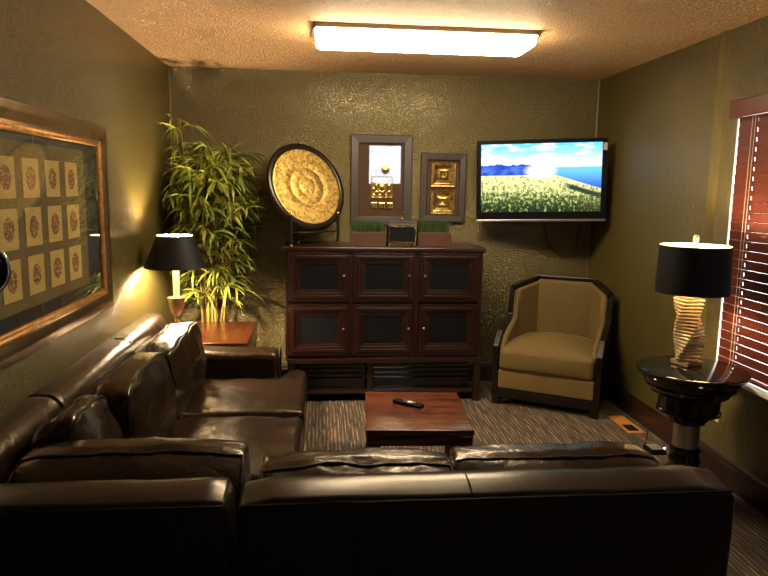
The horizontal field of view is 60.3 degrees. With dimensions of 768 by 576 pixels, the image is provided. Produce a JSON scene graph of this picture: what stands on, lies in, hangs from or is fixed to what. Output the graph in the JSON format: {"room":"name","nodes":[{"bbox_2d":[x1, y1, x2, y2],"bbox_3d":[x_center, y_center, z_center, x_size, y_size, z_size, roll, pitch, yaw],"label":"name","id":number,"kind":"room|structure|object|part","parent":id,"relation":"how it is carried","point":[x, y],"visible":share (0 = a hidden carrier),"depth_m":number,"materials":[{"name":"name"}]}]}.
{"room":"living room","nodes":[
{"label":"living room","id":0,"kind":"room"},
{"bbox_2d":[0,0,174,415],"bbox_3d":[-1.352,0.075,1.680,0.120,2.440,6.940,0,9,-5],"label":"wall","id":1,"kind":"structure","parent":0,"point":[67,57],"depth_m":3.53,"materials":[{"name":"green paint"}]},
{"bbox_2d":[0,95,113,370],"bbox_3d":[-1.343,-0.212,2.437,0.040,0.944,2.070,0,9,-5],"label":"print","id":2,"kind":"object","parent":1,"relation":"attached to","point":[55,227],"visible":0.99,"depth_m":2.72,"materials":[{"name":"brown wood"}]},
{"bbox_2d":[0,155,15,198],"bbox_3d":[-1.344,-0.393,2.348,0.002,0.150,0.146,0,9,-5],"label":"print","id":3,"kind":"object","parent":2,"relation":"attached to","point":[7,162],"depth_m":2.36,"materials":[{"name":"beige paper"}]},
{"bbox_2d":[0,208,19,251],"bbox_3d":[-1.347,-0.208,2.376,0.002,0.150,0.146,0,9,-5],"label":"print","id":4,"kind":"object","parent":2,"relation":"attached to","point":[9,217],"depth_m":2.38,"materials":[{"name":"beige paper"}]},
{"bbox_2d":[3,259,22,304],"bbox_3d":[-1.350,-0.023,2.403,0.002,0.150,0.146,0,9,-5],"label":"print","id":5,"kind":"object","parent":2,"relation":"attached to","point":[13,292],"depth_m":2.42,"materials":[{"name":"beige paper"}]},
{"bbox_2d":[21,157,39,197],"bbox_3d":[-1.364,-0.424,2.555,0.002,0.150,0.146,0,9,-5],"label":"print","id":6,"kind":"object","parent":2,"relation":"attached to","point":[30,166],"depth_m":2.55,"materials":[{"name":"beige paper"}]},
{"bbox_2d":[24,207,42,246],"bbox_3d":[-1.367,-0.239,2.583,0.002,0.150,0.146,0,9,-5],"label":"print","id":7,"kind":"object","parent":2,"relation":"attached to","point":[33,216],"depth_m":2.58,"materials":[{"name":"beige paper"}]},
{"bbox_2d":[27,253,45,295],"bbox_3d":[-1.370,-0.055,2.611,0.002,0.150,0.146,0,9,-5],"label":"print","id":8,"kind":"object","parent":2,"relation":"attached to","point":[36,263],"depth_m":2.60,"materials":[{"name":"beige paper"}]},
{"bbox_2d":[44,160,60,196],"bbox_3d":[-1.384,-0.456,2.762,0.002,0.150,0.146,0,9,-5],"label":"print","id":9,"kind":"object","parent":2,"relation":"attached to","point":[52,175],"depth_m":2.76,"materials":[{"name":"beige paper"}]},
{"bbox_2d":[47,205,62,242],"bbox_3d":[-1.387,-0.271,2.790,0.002,0.150,0.146,0,9,-5],"label":"print","id":10,"kind":"object","parent":2,"relation":"attached to","point":[54,212],"depth_m":2.79,"materials":[{"name":"beige paper"}]},
{"bbox_2d":[49,249,64,287],"bbox_3d":[-1.390,-0.086,2.818,0.002,0.150,0.146,0,9,-5],"label":"print","id":11,"kind":"object","parent":2,"relation":"attached to","point":[56,256],"depth_m":2.81,"materials":[{"name":"beige paper"}]},
{"bbox_2d":[64,162,77,196],"bbox_3d":[-1.404,-0.487,2.970,0.002,0.150,0.146,0,9,-5],"label":"print","id":12,"kind":"object","parent":2,"relation":"attached to","point":[70,168],"depth_m":2.96,"materials":[{"name":"beige paper"}]},
{"bbox_2d":[66,204,79,238],"bbox_3d":[-1.407,-0.302,2.997,0.002,0.150,0.146,0,9,-5],"label":"print","id":13,"kind":"object","parent":2,"relation":"attached to","point":[72,210],"depth_m":2.99,"materials":[{"name":"beige paper"}]},
{"bbox_2d":[69,245,81,280],"bbox_3d":[-1.409,-0.117,3.025,0.002,0.150,0.146,0,9,-5],"label":"print","id":14,"kind":"object","parent":2,"relation":"attached to","point":[75,251],"depth_m":3.02,"materials":[{"name":"beige paper"}]},
{"bbox_2d":[170,66,598,364],"bbox_3d":[0.029,-0.449,5.319,3.565,2.440,0.120,0,9,-5],"label":"wall","id":15,"kind":"structure","parent":0,"point":[271,110],"depth_m":5.17,"materials":[{"name":"green paint"}]},
{"bbox_2d":[168,66,174,232],"bbox_3d":[-1.614,-0.515,5.086,0.009,2.290,0.009,0,9,-5],"label":"trim","id":16,"kind":"structure","parent":15,"relation":"attached to","point":[168,66],"depth_m":4.97,"materials":[{"name":"green paint"}]},
{"bbox_2d":[350,134,412,224],"bbox_3d":[-0.021,-0.844,5.178,0.478,0.692,0.030,0,9,-5],"label":"framed picture","id":17,"kind":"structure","parent":15,"relation":"attached to","point":[381,165],"depth_m":5.17,"materials":[{"name":"grey wood"}]},
{"bbox_2d":[282,362,491,380],"bbox_3d":[0.018,0.694,5.421,3.325,0.150,0.018,0,9,-5],"label":"baseboard","id":18,"kind":"structure","parent":15,"relation":"attached to","point":[485,368],"depth_m":5.49,"materials":[{"name":"brown wood"}]},
{"bbox_2d":[419,153,466,221],"bbox_3d":[0.465,-0.792,5.230,0.360,0.535,0.034,1,8,-6],"label":"framed picture","id":19,"kind":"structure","parent":15,"relation":"attached to","point":[442,175],"depth_m":5.22,"materials":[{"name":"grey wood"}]},
{"bbox_2d":[476,137,608,221],"bbox_3d":[1.206,-0.830,5.133,0.980,0.646,0.296,2,9,9],"label":"television","id":20,"kind":"object","parent":15,"relation":"attached to","point":[530,180],"visible":1,"depth_m":5.00,"materials":[{"name":"black plastic"}]},
{"bbox_2d":[544,221,580,257],"bbox_3d":[1.446,-0.400,5.394,0.317,0.317,0.007,0,9,-5],"label":"power cord","id":21,"kind":"object","parent":15,"relation":"attached to","point":[580,221],"visible":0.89,"depth_m":5.40,"materials":[{"name":"black plastic"}]},
{"bbox_2d":[587,80,599,277],"bbox_3d":[1.686,-0.512,5.403,0.009,2.290,0.009,0,9,-5],"label":"trim","id":22,"kind":"structure","parent":15,"relation":"attached to","point":[599,80],"depth_m":5.30,"materials":[{"name":"green paint"}]},
{"bbox_2d":[86,0,767,79],"bbox_3d":[0.382,-1.170,1.658,3.565,0.080,7.180,0,9,-5],"label":"ceiling","id":23,"kind":"structure","parent":0,"point":[579,39],"depth_m":3.62,"materials":[{"name":"beige paint"}]},
{"bbox_2d":[313,21,541,56],"bbox_3d":[0.227,-1.405,3.766,1.254,0.082,0.370,0,9,-5],"label":"ceiling light","id":24,"kind":"object","parent":23,"relation":"attached to","point":[345,36],"visible":1,"depth_m":3.63,"materials":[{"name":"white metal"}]},
{"bbox_3d":[0.227,-1.431,3.763,1.254,0.030,0.370,0,9,-5],"label":"trim rail","id":25,"kind":"part","parent":24,"relation":"part of","materials":[{"name":"brown metal"}]},
{"bbox_2d":[303,381,767,575],"bbox_3d":[0.343,1.322,2.031,3.565,0.080,7.180,0,9,-5],"label":"floor","id":26,"kind":"structure","parent":0,"point":[333,421],"depth_m":4.37,"materials":[{"name":"carpet"}]},
{"bbox_2d":[0,249,10,291],"bbox_3d":[-0.891,0.639,1.301,0.240,1.451,0.297,8,11,40],"label":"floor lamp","id":27,"kind":"object","parent":26,"relation":"on","point":[5,269],"visible":1,"depth_m":1.23,"materials":[{"name":"black metal"}]},
{"bbox_2d":[0,394,250,575],"bbox_3d":[-0.867,0.828,2.099,0.889,0.841,0.803,0,9,-5],"label":"sofa","id":28,"kind":"object","parent":26,"relation":"on","point":[78,497],"visible":0.92,"depth_m":1.73,"materials":[{"name":"black leather"}]},
{"bbox_2d":[28,395,123,451],"bbox_3d":[-1.035,0.585,2.255,0.309,0.412,0.375,0,9,-5],"label":"cushion","id":29,"kind":"object","parent":28,"relation":"on","point":[87,418],"depth_m":2.18,"materials":[{"name":"brown leather"}]},
{"bbox_2d":[8,437,250,534],"bbox_3d":[-0.759,0.656,1.996,0.693,0.345,0.313,0,9,-5],"label":"cushion","id":30,"kind":"object","parent":28,"relation":"on","point":[47,459],"depth_m":1.97,"materials":[{"name":"brown leather"}]},
{"bbox_2d":[24,313,306,480],"bbox_3d":[-0.913,0.649,3.307,1.029,0.836,1.635,0,9,-5],"label":"leather sofa","id":31,"kind":"object","parent":26,"relation":"on","point":[156,378],"visible":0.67,"depth_m":3.15,"materials":[{"name":"black leather"}]},
{"bbox_2d":[84,352,176,438],"bbox_3d":[-1.068,0.507,2.783,0.332,0.406,0.671,0,9,-5],"label":"cushion","id":32,"kind":"object","parent":31,"relation":"on","point":[139,390],"depth_m":2.67,"materials":[{"name":"brown leather"}]},
{"bbox_2d":[133,321,206,418],"bbox_3d":[-1.130,0.410,3.471,0.338,0.390,0.762,0,9,-5],"label":"cushion","id":33,"kind":"object","parent":31,"relation":"on","point":[181,344],"depth_m":3.34,"materials":[{"name":"brown leather"}]},
{"bbox_2d":[170,416,302,480],"bbox_3d":[-0.788,0.749,2.899,0.853,0.202,0.741,0,9,-5],"label":"seat cushion","id":34,"kind":"object","parent":31,"relation":"on","point":[264,436],"depth_m":2.98,"materials":[{"name":"brown leather"}]},
{"bbox_3d":[-0.981,0.614,4.006,0.695,0.516,0.224,0,9,-5],"label":"arm","id":35,"kind":"part","parent":31,"relation":"part of","materials":[{"name":"brown leather"}]},
{"bbox_2d":[183,370,306,439],"bbox_3d":[-0.860,0.633,3.666,0.856,0.204,0.809,0,9,-5],"label":"seat cushion","id":36,"kind":"object","parent":31,"relation":"on","point":[222,393],"depth_m":3.50,"materials":[{"name":"brown leather"}]},
{"bbox_2d":[166,322,257,346],"bbox_3d":[-1.206,0.589,4.476,0.638,0.600,0.675,0,9,-5],"label":"end table","id":37,"kind":"object","parent":26,"relation":"on","point":[225,334],"visible":0.32,"depth_m":4.42,"materials":[{"name":"orange wood"}]},
{"bbox_2d":[143,234,206,322],"bbox_3d":[-1.315,-0.005,4.191,0.384,0.656,0.384,0,9,-5],"label":"table lamp","id":38,"kind":"object","parent":37,"relation":"on","point":[175,253],"visible":0.83,"depth_m":4.05,"materials":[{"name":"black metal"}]},
{"bbox_3d":[-1.312,-0.230,4.157,0.384,0.200,0.384,0,9,-5],"label":"lamp shade","id":39,"kind":"part","parent":38,"relation":"part of","materials":[{"name":"black fabric"}]},
{"bbox_2d":[160,114,269,321],"bbox_3d":[-1.200,-0.196,4.787,0.748,2.061,0.748,0,9,-5],"label":"bamboo plant","id":40,"kind":"object","parent":26,"relation":"on","point":[200,205],"visible":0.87,"depth_m":4.73,"materials":[{"name":"green plant"}]},
{"bbox_3d":[-1.404,-0.343,4.873,0.148,1.741,0.032,0,9,-5],"label":"stem","id":41,"kind":"part","parent":40,"relation":"part of","materials":[{"name":"green plant"}]},
{"bbox_3d":[-1.327,-0.139,4.888,0.025,1.336,0.097,1,9,1],"label":"stem","id":42,"kind":"part","parent":40,"relation":"part of","materials":[{"name":"plant"}]},
{"bbox_3d":[-1.294,-0.165,4.919,0.203,1.377,0.025,4,9,17],"label":"stem","id":43,"kind":"part","parent":40,"relation":"part of","materials":[{"name":"green plant"}]},
{"bbox_3d":[-1.283,-0.256,4.923,0.029,1.558,0.076,4,9,17],"label":"stem","id":44,"kind":"part","parent":40,"relation":"part of","materials":[{"name":"green plant"}]},
{"bbox_3d":[-1.251,-0.228,4.901,0.173,1.510,0.032,0,9,-5],"label":"stem","id":45,"kind":"part","parent":40,"relation":"part of","materials":[{"name":"green plant"}]},
{"bbox_3d":[-1.259,-0.181,4.966,0.051,1.396,0.026,2,9,8],"label":"stem","id":46,"kind":"part","parent":40,"relation":"part of","materials":[{"name":"green plant"}]},
{"bbox_3d":[-1.251,-0.084,4.952,0.113,1.210,0.028,0,9,-5],"label":"stem","id":47,"kind":"part","parent":40,"relation":"part of","materials":[{"name":"green plant"}]},
{"bbox_3d":[-1.239,-0.087,4.913,0.159,1.228,0.136,0,9,-5],"label":"stem","id":48,"kind":"part","parent":40,"relation":"part of","materials":[{"name":"green plant"}]},
{"bbox_3d":[-1.165,-0.243,4.907,0.142,1.540,0.022,8,11,41],"label":"stem","id":49,"kind":"part","parent":40,"relation":"part of","materials":[{"name":"green plant"}]},
{"bbox_3d":[-1.140,-0.081,4.969,0.224,1.202,0.028,-1,9,-15],"label":"stem","id":50,"kind":"part","parent":40,"relation":"part of","materials":[{"name":"green plant"}]},
{"bbox_2d":[282,241,486,400],"bbox_3d":[-0.020,0.243,5.052,1.472,1.150,0.542,0,9,-5],"label":"base cabinet","id":51,"kind":"object","parent":26,"relation":"on","point":[412,314],"visible":0.98,"depth_m":4.81,"materials":[{"name":"brown wood"}]},
{"bbox_3d":[-0.678,0.695,4.836,0.048,0.300,0.048,0,9,-5],"label":"leg","id":52,"kind":"part","parent":51,"relation":"part of","materials":[{"name":"brown wood"}]},
{"bbox_2d":[290,212,339,245],"bbox_3d":[-0.502,-0.440,4.860,0.327,0.242,0.354,1,9,2],"label":"display stand","id":53,"kind":"object","parent":51,"relation":"on","point":[298,232],"visible":0.88,"depth_m":4.89,"materials":[{"name":"black metal"}]},
{"bbox_3d":[-0.659,-0.408,4.703,0.021,0.214,0.021,0,9,-5],"label":"post","id":54,"kind":"part","parent":53,"relation":"part of","materials":[{"name":"black metal"}]},
{"bbox_3d":[-0.650,-0.418,5.035,0.021,0.136,0.021,0,9,-5],"label":"post","id":55,"kind":"part","parent":53,"relation":"part of","materials":[{"name":"black metal"}]},
{"bbox_2d":[266,143,343,229],"bbox_3d":[-0.570,-0.749,4.877,0.670,0.630,0.248,-7,11,-42],"label":"disc","id":56,"kind":"object","parent":53,"relation":"on","point":[301,180],"visible":1,"depth_m":4.86,"materials":[{"name":"gold paint"}]},
{"bbox_3d":[-0.347,-0.446,4.989,0.021,0.214,0.021,0,9,-5],"label":"post","id":57,"kind":"part","parent":53,"relation":"part of","materials":[{"name":"black metal"}]},
{"bbox_3d":[-0.466,-0.079,4.721,0.428,0.354,0.032,0,9,-5],"label":"door","id":58,"kind":"part","parent":51,"relation":"part of","materials":[{"name":"brown wood"}]},
{"bbox_3d":[-0.467,-0.080,4.730,0.276,0.190,0.010,0,9,-5],"label":"panel","id":59,"kind":"part","parent":51,"relation":"part of","materials":[{"name":"black glass"}]},
{"bbox_3d":[-0.472,0.303,4.778,0.428,0.374,0.032,0,9,-5],"label":"door","id":60,"kind":"part","parent":51,"relation":"part of","materials":[{"name":"brown wood"}]},
{"bbox_3d":[-0.473,0.302,4.787,0.276,0.210,0.010,0,9,-5],"label":"panel","id":61,"kind":"part","parent":51,"relation":"part of","materials":[{"name":"black glass"}]},
{"bbox_3d":[-0.403,0.625,5.094,0.495,0.200,0.361,0,9,-5],"label":"drawer","id":62,"kind":"part","parent":51,"relation":"part of","materials":[{"name":"black paint"}]},
{"bbox_2d":[350,219,385,245],"bbox_3d":[-0.119,-0.412,4.880,0.278,0.193,0.114,0,9,-5],"label":"grass planter","id":63,"kind":"object","parent":51,"relation":"on","point":[363,233],"visible":1,"depth_m":4.84,"materials":[{"name":"brown wood"}]},
{"bbox_3d":[-0.107,0.651,4.914,0.040,0.218,0.030,0,9,-5],"label":"post","id":64,"kind":"part","parent":51,"relation":"part of","materials":[{"name":"brown wood"}]},
{"bbox_3d":[-0.006,0.304,4.823,0.436,0.374,0.032,0,9,-5],"label":"door","id":65,"kind":"part","parent":51,"relation":"part of","materials":[{"name":"brown wood"}]},
{"bbox_3d":[-0.007,0.302,4.832,0.284,0.210,0.010,0,9,-5],"label":"panel","id":66,"kind":"part","parent":51,"relation":"part of","materials":[{"name":"black glass"}]},
{"bbox_3d":[-0.013,0.496,5.098,1.428,0.036,0.509,0,9,-5],"label":"stand rail","id":67,"kind":"part","parent":51,"relation":"part of","materials":[{"name":"brown wood"}]},
{"bbox_3d":[0.000,-0.078,4.766,0.436,0.354,0.032,0,9,-5],"label":"door","id":68,"kind":"part","parent":51,"relation":"part of","materials":[{"name":"brown wood"}]},
{"bbox_3d":[-0.001,-0.079,4.775,0.284,0.190,0.010,0,9,-5],"label":"panel","id":69,"kind":"part","parent":51,"relation":"part of","materials":[{"name":"black glass"}]},
{"bbox_2d":[307,374,471,393],"bbox_3d":[-0.018,0.739,5.146,1.332,0.022,0.465,0,9,-5],"label":"shelf","id":70,"kind":"object","parent":51,"relation":"attached to","point":[443,387],"depth_m":4.96,"materials":[{"name":"brown wood"}]},
{"bbox_2d":[386,211,417,245],"bbox_3d":[0.129,-0.439,4.879,0.234,0.255,0.125,0,9,-5],"label":"chest","id":71,"kind":"object","parent":51,"relation":"on","point":[396,231],"visible":1,"depth_m":4.84,"materials":[{"name":"black"}]},
{"bbox_3d":[0.129,-0.477,4.878,0.210,0.030,0.112,0,9,-5],"label":"lid","id":72,"kind":"part","parent":71,"relation":"part of","materials":[{"name":"grey"}]},
{"bbox_3d":[0.264,0.626,5.158,0.725,0.200,0.361,0,9,-5],"label":"drawer","id":73,"kind":"part","parent":51,"relation":"part of","materials":[{"name":"black paint"}]},
{"bbox_2d":[416,220,451,245],"bbox_3d":[0.369,-0.411,4.925,0.271,0.193,0.119,0,9,-5],"label":"grass planter","id":74,"kind":"object","parent":51,"relation":"on","point":[429,234],"visible":0.97,"depth_m":4.89,"materials":[{"name":"brown wood"}]},
{"bbox_3d":[0.468,0.304,4.869,0.432,0.374,0.032,0,9,-5],"label":"door","id":75,"kind":"part","parent":51,"relation":"part of","materials":[{"name":"brown wood"}]},
{"bbox_3d":[0.467,0.303,4.878,0.280,0.210,0.010,0,9,-5],"label":"panel","id":76,"kind":"part","parent":51,"relation":"part of","materials":[{"name":"black glass"}]},
{"bbox_3d":[0.473,-0.078,4.811,0.432,0.354,0.032,0,9,-5],"label":"door","id":77,"kind":"part","parent":51,"relation":"part of","materials":[{"name":"brown wood"}]},
{"bbox_3d":[0.473,-0.079,4.820,0.280,0.190,0.010,0,9,-5],"label":"panel","id":78,"kind":"part","parent":51,"relation":"part of","materials":[{"name":"black glass"}]},
{"bbox_3d":[0.691,0.696,4.968,0.048,0.300,0.048,0,9,-5],"label":"leg","id":79,"kind":"part","parent":51,"relation":"part of","materials":[{"name":"brown wood"}]},
{"bbox_2d":[365,392,474,454],"bbox_3d":[0.162,0.846,3.508,0.524,0.420,0.604,1,9,-2],"label":"coffee table","id":80,"kind":"object","parent":26,"relation":"on","point":[443,420],"visible":0.66,"depth_m":3.31,"materials":[{"name":"brown wood"}]},
{"bbox_3d":[-0.054,0.899,3.240,0.064,0.388,0.064,1,9,-2],"label":"leg","id":81,"kind":"part","parent":80,"relation":"part of","materials":[{"name":"brown wood"}]},
{"bbox_2d":[392,398,423,408],"bbox_3d":[0.129,0.616,3.544,0.176,0.023,0.049,6,10,30],"label":"remote control","id":82,"kind":"object","parent":80,"relation":"on","point":[395,400],"visible":1,"depth_m":3.53,"materials":[{"name":"black plastic"}]},
{"bbox_3d":[0.377,0.825,3.781,0.064,0.388,0.064,1,9,-2],"label":"leg","id":83,"kind":"part","parent":80,"relation":"part of","materials":[{"name":"brown wood"}]},
{"bbox_3d":[0.396,0.903,3.257,0.064,0.388,0.064,1,9,-2],"label":"leg","id":84,"kind":"part","parent":80,"relation":"part of","materials":[{"name":"brown wood"}]},
{"bbox_2d":[236,441,734,575],"bbox_3d":[0.259,0.862,2.202,1.380,0.777,0.780,0,9,-5],"label":"leather loveseat","id":85,"kind":"object","parent":26,"relation":"on","point":[587,508],"visible":1,"depth_m":1.81,"materials":[{"name":"black leather"}]},
{"bbox_2d":[258,447,451,478],"bbox_3d":[-0.082,0.682,2.064,0.630,0.295,0.320,0,9,-5],"label":"cushion","id":86,"kind":"object","parent":85,"relation":"on","point":[367,459],"depth_m":2.08,"materials":[{"name":"brown leather"}]},
{"bbox_2d":[449,441,657,470],"bbox_3d":[0.554,0.680,2.126,0.687,0.305,0.317,0,9,-5],"label":"cushion","id":87,"kind":"object","parent":85,"relation":"on","point":[587,454],"depth_m":2.13,"materials":[{"name":"brown leather"}]},
{"bbox_2d":[491,274,613,419],"bbox_3d":[1.291,0.399,4.984,0.770,0.902,0.704,5,9,25],"label":"armchair","id":88,"kind":"object","parent":26,"relation":"on","point":[552,344],"visible":1,"depth_m":4.85,"materials":[{"name":"beige fabric"}]},
{"bbox_3d":[0.835,0.826,4.929,0.055,0.060,0.050,5,9,25],"label":"leg","id":89,"kind":"part","parent":88,"relation":"part of","materials":[{"name":"black paint"}]},
{"bbox_3d":[0.911,0.387,5.036,0.040,0.778,0.430,5,9,25],"label":"panel","id":90,"kind":"part","parent":88,"relation":"part of","materials":[{"name":"black paint"}]},
{"bbox_3d":[1.272,0.761,5.010,0.700,0.067,0.596,5,9,25],"label":"seat rail","id":91,"kind":"part","parent":88,"relation":"part of","materials":[{"name":"black paint"}]},
{"bbox_3d":[1.270,0.658,4.986,0.686,0.137,0.574,5,9,25],"label":"seat","id":92,"kind":"part","parent":88,"relation":"part of","materials":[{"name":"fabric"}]},
{"bbox_2d":[499,332,595,380],"bbox_3d":[1.267,0.473,4.947,0.682,0.250,0.597,5,9,25],"label":"seat cushion","id":93,"kind":"object","parent":88,"relation":"on","point":[550,356],"depth_m":4.74,"materials":[{"name":"beige fabric"}]},
{"bbox_3d":[1.437,0.327,5.275,0.450,0.842,0.040,5,9,25],"label":"panel","id":94,"kind":"part","parent":88,"relation":"part of","materials":[{"name":"black paint"}]},
{"bbox_3d":[1.471,0.881,4.625,0.055,0.060,0.050,5,9,25],"label":"leg","id":95,"kind":"part","parent":88,"relation":"part of","materials":[{"name":"black paint"}]},
{"bbox_3d":[1.568,0.444,4.722,0.040,0.778,0.430,5,9,25],"label":"panel","id":96,"kind":"part","parent":88,"relation":"part of","materials":[{"name":"black paint"}]},
{"bbox_2d":[608,416,644,433],"bbox_3d":[1.645,0.928,4.504,0.112,0.008,0.330,0,9,-5],"label":"floor vent","id":97,"kind":"object","parent":26,"relation":"in","point":[624,423],"visible":1,"depth_m":4.49,"materials":[{"name":"orange wood"}]},
{"bbox_2d":[643,429,665,454],"bbox_3d":[1.660,0.941,4.040,0.101,0.120,0.120,0,9,-5],"label":"box","id":98,"kind":"object","parent":26,"relation":"on","point":[652,448],"visible":1,"depth_m":4.02,"materials":[{"name":"black plastic"}]},
{"bbox_2d":[636,355,750,467],"bbox_3d":[1.543,0.746,3.380,0.528,0.698,0.528,0,9,-5],"label":"pedestal table","id":99,"kind":"object","parent":26,"relation":"on","point":[691,397],"visible":0.79,"depth_m":3.25,"materials":[{"name":"black paint"}]},
{"bbox_2d":[655,235,733,367],"bbox_3d":[1.551,0.062,3.343,0.348,0.664,0.348,0,9,-5],"label":"table lamp","id":100,"kind":"object","parent":99,"relation":"on","point":[694,272],"visible":1,"depth_m":3.23,"materials":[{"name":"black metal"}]},
{"bbox_3d":[1.553,-0.095,3.320,0.348,0.238,0.348,0,9,-5],"label":"lamp shade","id":101,"kind":"part","parent":100,"relation":"part of","materials":[{"name":"black fabric"}]},
{"bbox_2d":[588,16,767,483],"bbox_3d":[2.077,0.078,2.009,0.120,2.440,6.940,0,9,-5],"label":"wall","id":102,"kind":"structure","parent":0,"point":[656,115],"depth_m":4.25,"materials":[{"name":"green paint"}]},
{"bbox_2d":[606,379,767,516],"bbox_3d":[1.991,1.210,2.172,0.018,0.150,6.940,0,9,-5],"label":"baseboard","id":103,"kind":"structure","parent":102,"relation":"attached to","point":[743,483],"depth_m":3.73,"materials":[{"name":"brown wood"}]},
{"bbox_2d":[700,30,730,357],"bbox_3d":[1.839,-0.266,3.773,0.016,2.290,0.090,0,9,-5],"label":"trim","id":104,"kind":"structure","parent":102,"relation":"attached to","point":[725,36],"depth_m":3.68,"materials":[{"name":"green paint"}]},
{"bbox_2d":[716,112,767,399],"bbox_3d":[1.977,-0.094,2.789,0.140,1.403,1.725,0,9,-5],"label":"window","id":105,"kind":"structure","parent":102,"relation":"in","point":[756,390],"depth_m":3.54,"materials":[{"name":"white plastic"}]},
{"bbox_2d":[718,93,767,390],"bbox_3d":[1.909,-0.148,2.737,0.075,1.423,1.672,0,9,-5],"label":"window blind","id":106,"kind":"object","parent":105,"relation":"attached to","point":[751,167],"visible":0.94,"depth_m":3.36,"materials":[{"name":"brown wood"}]},
{"bbox_3d":[1.837,-0.209,3.396,0.002,1.310,0.026,0,9,-5],"label":"ladder cord","id":107,"kind":"part","parent":106,"relation":"part of","materials":[{"name":"white fabric"}]},
{"bbox_3d":[1.911,0.542,2.871,0.044,0.018,1.570,0,9,-5],"label":"rail","id":108,"kind":"part","parent":106,"relation":"part of","materials":[{"name":"brown wood"}]},
{"bbox_3d":[2.022,-0.109,2.796,0.050,1.375,1.655,0,9,-5],"label":"frame","id":109,"kind":"part","parent":105,"relation":"part of","materials":[{"name":"white plastic"}]},
{"bbox_3d":[1.942,0.584,2.888,0.090,0.032,1.725,0,9,-5],"label":"sill","id":110,"kind":"part","parent":105,"relation":"part of","materials":[{"name":"white plastic"}]}
]}

